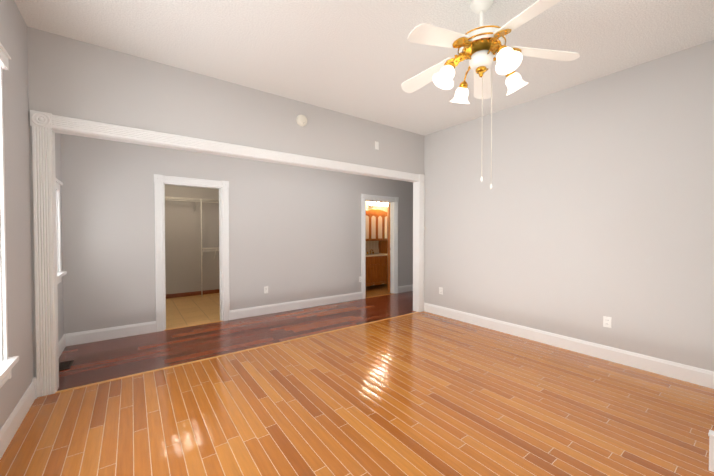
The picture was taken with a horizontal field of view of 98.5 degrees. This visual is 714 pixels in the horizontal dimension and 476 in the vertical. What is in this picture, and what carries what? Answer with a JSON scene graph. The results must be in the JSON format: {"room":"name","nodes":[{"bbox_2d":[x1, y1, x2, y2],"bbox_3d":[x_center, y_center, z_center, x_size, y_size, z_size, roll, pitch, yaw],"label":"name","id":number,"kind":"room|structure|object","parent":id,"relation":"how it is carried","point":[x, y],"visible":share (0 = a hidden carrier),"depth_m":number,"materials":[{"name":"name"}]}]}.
{"room":"empty bedroom","nodes":[
{"label":"empty bedroom","id":0,"kind":"room"},
{"bbox_2d":[0,0,63,428],"bbox_3d":[-1.700,-0.174,1.034,0.180,3.050,6.660,-1,1,-36],"label":"wall","id":1,"kind":"structure","parent":0,"point":[13,42],"depth_m":2.25,"materials":[{"name":"grey paint"}]},
{"bbox_2d":[0,43,18,387],"bbox_3d":[-1.725,-0.113,1.191,0.155,2.083,1.944,-1,1,-36],"label":"window","id":2,"kind":"structure","parent":1,"relation":"in","point":[7,364],"depth_m":1.95,"materials":[{"name":"white"}]},
{"bbox_2d":[0,377,36,458],"bbox_3d":[-1.199,1.275,0.546,0.022,0.170,5.000,-1,1,-36],"label":"baseboard","id":3,"kind":"structure","parent":1,"relation":"attached to","point":[10,427],"depth_m":2.14,"materials":[{"name":"white wood"}]},
{"bbox_2d":[56,178,66,283],"bbox_3d":[-3.138,-0.060,3.119,0.155,1.130,0.940,-1,1,-36],"label":"window","id":4,"kind":"structure","parent":1,"relation":"in","point":[60,273],"depth_m":3.44,"materials":[{"name":"white"}]},
{"bbox_2d":[58,334,66,356],"bbox_3d":[-3.136,1.239,3.181,0.016,0.150,1.300,-1,1,-36],"label":"baseboard","id":5,"kind":"structure","parent":1,"relation":"attached to","point":[62,343],"depth_m":3.53,"materials":[{"name":"white wood"}]},
{"bbox_2d":[165,185,219,293],"bbox_3d":[-3.826,0.030,6.548,1.950,2.450,0.120,-1,1,-36],"label":"wall","id":6,"kind":"structure","parent":0,"point":[183,246],"depth_m":6.64,"materials":[{"name":"grey paint"}]},
{"bbox_2d":[165,197,218,292],"bbox_3d":[-3.701,0.216,6.372,1.983,2.085,0.300,-1,1,-36],"label":"wire shelf","id":7,"kind":"object","parent":6,"relation":"attached to","point":[201,201],"visible":0.56,"depth_m":6.49,"materials":[{"name":"beige metal"}]},
{"bbox_2d":[166,289,219,298],"bbox_3d":[-3.787,1.213,6.516,1.950,0.085,0.012,-1,1,-36],"label":"baseboard","id":8,"kind":"structure","parent":6,"relation":"attached to","point":[185,294],"depth_m":6.65,"materials":[{"name":"brown wood"}]},
{"bbox_2d":[27,26,423,385],"bbox_3d":[0.148,-0.237,4.684,7.120,3.050,0.120,-1,1,-36],"label":"wall","id":9,"kind":"structure","parent":0,"point":[72,78],"depth_m":3.18,"materials":[{"name":"grey paint"}]},
{"bbox_2d":[30,110,424,396],"bbox_3d":[-0.781,0.115,3.988,4.770,2.370,0.156,-1,1,-36],"label":"door frame","id":10,"kind":"structure","parent":9,"relation":"attached to","point":[46,126],"depth_m":2.66,"materials":[{"name":"white wood"}]},
{"bbox_2d":[296,115,306,126],"bbox_3d":[-0.701,-1.510,3.937,0.148,0.148,0.044,-1,1,-36],"label":"smoke detector","id":11,"kind":"object","parent":9,"relation":"attached to","point":[301,120],"visible":1,"depth_m":3.92,"materials":[{"name":"beige plastic"}]},
{"bbox_2d":[375,141,378,149],"bbox_3d":[0.304,-1.413,4.698,0.070,0.120,0.009,-1,1,-36],"label":"switch plate","id":12,"kind":"object","parent":9,"relation":"attached to","point":[377,145],"visible":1,"depth_m":4.70,"materials":[{"name":"white plastic"}]},
{"bbox_2d":[61,134,412,333],"bbox_3d":[-0.764,-0.032,5.779,7.300,2.600,0.120,-1,1,-36],"label":"wall","id":13,"kind":"structure","parent":0,"point":[294,233],"depth_m":4.82,"materials":[{"name":"grey paint"}]},
{"bbox_2d":[67,321,155,345],"bbox_3d":[-3.136,1.225,3.977,0.898,0.150,0.016,-1,1,-36],"label":"baseboard","id":14,"kind":"structure","parent":13,"relation":"attached to","point":[77,338],"depth_m":3.95,"materials":[{"name":"white wood"}]},
{"bbox_2d":[230,292,361,319],"bbox_3d":[-0.950,1.197,5.580,2.596,0.150,0.016,-1,1,-36],"label":"baseboard","id":15,"kind":"structure","parent":13,"relation":"attached to","point":[287,306],"depth_m":5.42,"materials":[{"name":"white wood"}]},
{"bbox_2d":[387,203,389,291],"bbox_3d":[0.756,0.220,7.267,0.402,2.030,0.448,-1,1,-36],"label":"bathroom door","id":16,"kind":"structure","parent":13,"relation":"in","point":[388,246],"depth_m":6.99,"materials":[{"name":"brown wood"}]},
{"bbox_2d":[398,284,412,292],"bbox_3d":[1.523,1.166,7.394,1.488,0.150,0.016,-1,1,-36],"label":"baseboard","id":17,"kind":"structure","parent":13,"relation":"attached to","point":[406,288],"depth_m":7.09,"materials":[{"name":"white wood"}]},
{"bbox_2d":[0,284,713,475],"bbox_3d":[0.476,1.322,4.164,7.000,0.050,8.850,-1,1,-36],"label":"floor","id":18,"kind":"structure","parent":0,"point":[423,393],"depth_m":2.44,"materials":[{"name":"brown wood"}]},
{"bbox_2d":[59,360,73,370],"bbox_3d":[-3.005,1.311,3.160,0.110,0.006,0.250,-1,1,-36],"label":"floor vent","id":19,"kind":"object","parent":18,"relation":"in","point":[65,365],"visible":0.75,"depth_m":3.16,"materials":[{"name":"brown metal"}]},
{"bbox_2d":[164,321,220,330],"bbox_3d":[-2.393,1.288,4.541,0.780,0.005,0.034,-1,1,-36],"label":"trim","id":20,"kind":"structure","parent":18,"relation":"on","point":[216,321],"depth_m":4.52,"materials":[{"name":"brown wood"}]},
{"bbox_2d":[55,312,418,393],"bbox_3d":[-0.760,1.297,3.962,4.510,0.006,0.038,-1,1,-36],"label":"trim","id":21,"kind":"structure","parent":18,"relation":"on","point":[73,388],"depth_m":3.33,"materials":[{"name":"brown wood"}]},
{"bbox_2d":[366,209,386,285],"bbox_3d":[0.385,0.267,7.643,0.894,1.946,0.503,-1,1,-36],"label":"bathroom vanity","id":22,"kind":"object","parent":18,"relation":"on","point":[376,259],"visible":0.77,"depth_m":7.49,"materials":[{"name":"brown wood"}]},
{"bbox_2d":[708,430,713,471],"bbox_3d":[2.492,1.242,1.153,0.028,0.215,1.553,-1,1,-36],"label":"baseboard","id":23,"kind":"structure","parent":18,"relation":"on","point":[711,433],"depth_m":1.76,"materials":[{"name":"white wood"}]},
{"bbox_2d":[14,0,713,135],"bbox_3d":[0.695,-1.739,1.883,5.080,0.050,5.240,-1,1,-36],"label":"ceiling","id":24,"kind":"structure","parent":0,"point":[364,59],"depth_m":2.69,"materials":[{"name":"white paint"}]},
{"bbox_2d":[401,0,579,188],"bbox_3d":[0.867,-1.040,2.239,1.251,1.360,1.274,-1,1,-36],"label":"ceiling fan","id":25,"kind":"object","parent":24,"relation":"hanging from","point":[480,46],"visible":1,"depth_m":2.17,"materials":[{"name":"white"}]},
{"bbox_2d":[366,201,389,283],"bbox_3d":[0.078,0.008,7.812,2.540,2.450,0.120,-1,1,-36],"label":"wall","id":26,"kind":"structure","parent":0,"point":[372,244],"depth_m":7.99,"materials":[{"name":"paint"}]},
{"bbox_2d":[368,202,387,205],"bbox_3d":[0.466,-0.835,7.690,0.600,0.080,0.488,-1,1,-36],"label":"sconce","id":27,"kind":"object","parent":26,"relation":"attached to","point":[376,204],"visible":0.9,"depth_m":7.51,"materials":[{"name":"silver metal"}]},
{"bbox_2d":[424,40,713,370],"bbox_3d":[2.730,-0.214,3.329,0.120,3.050,5.120,-1,1,-36],"label":"wall","id":28,"kind":"structure","parent":0,"point":[587,212],"depth_m":3.40,"materials":[{"name":"grey paint"}]},
{"bbox_2d":[424,303,713,388],"bbox_3d":[2.180,1.225,3.989,0.016,0.150,3.445,-1,1,-36],"label":"baseboard","id":29,"kind":"structure","parent":28,"relation":"attached to","point":[667,368],"depth_m":3.40,"materials":[{"name":"white wood"}]},
{"bbox_2d":[603,316,611,327],"bbox_3d":[2.686,0.902,3.299,0.010,0.114,0.070,-1,1,-36],"label":"outlet","id":30,"kind":"object","parent":28,"relation":"attached to","point":[606,321],"visible":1,"depth_m":3.30,"materials":[{"name":"white plastic"}]}
]}

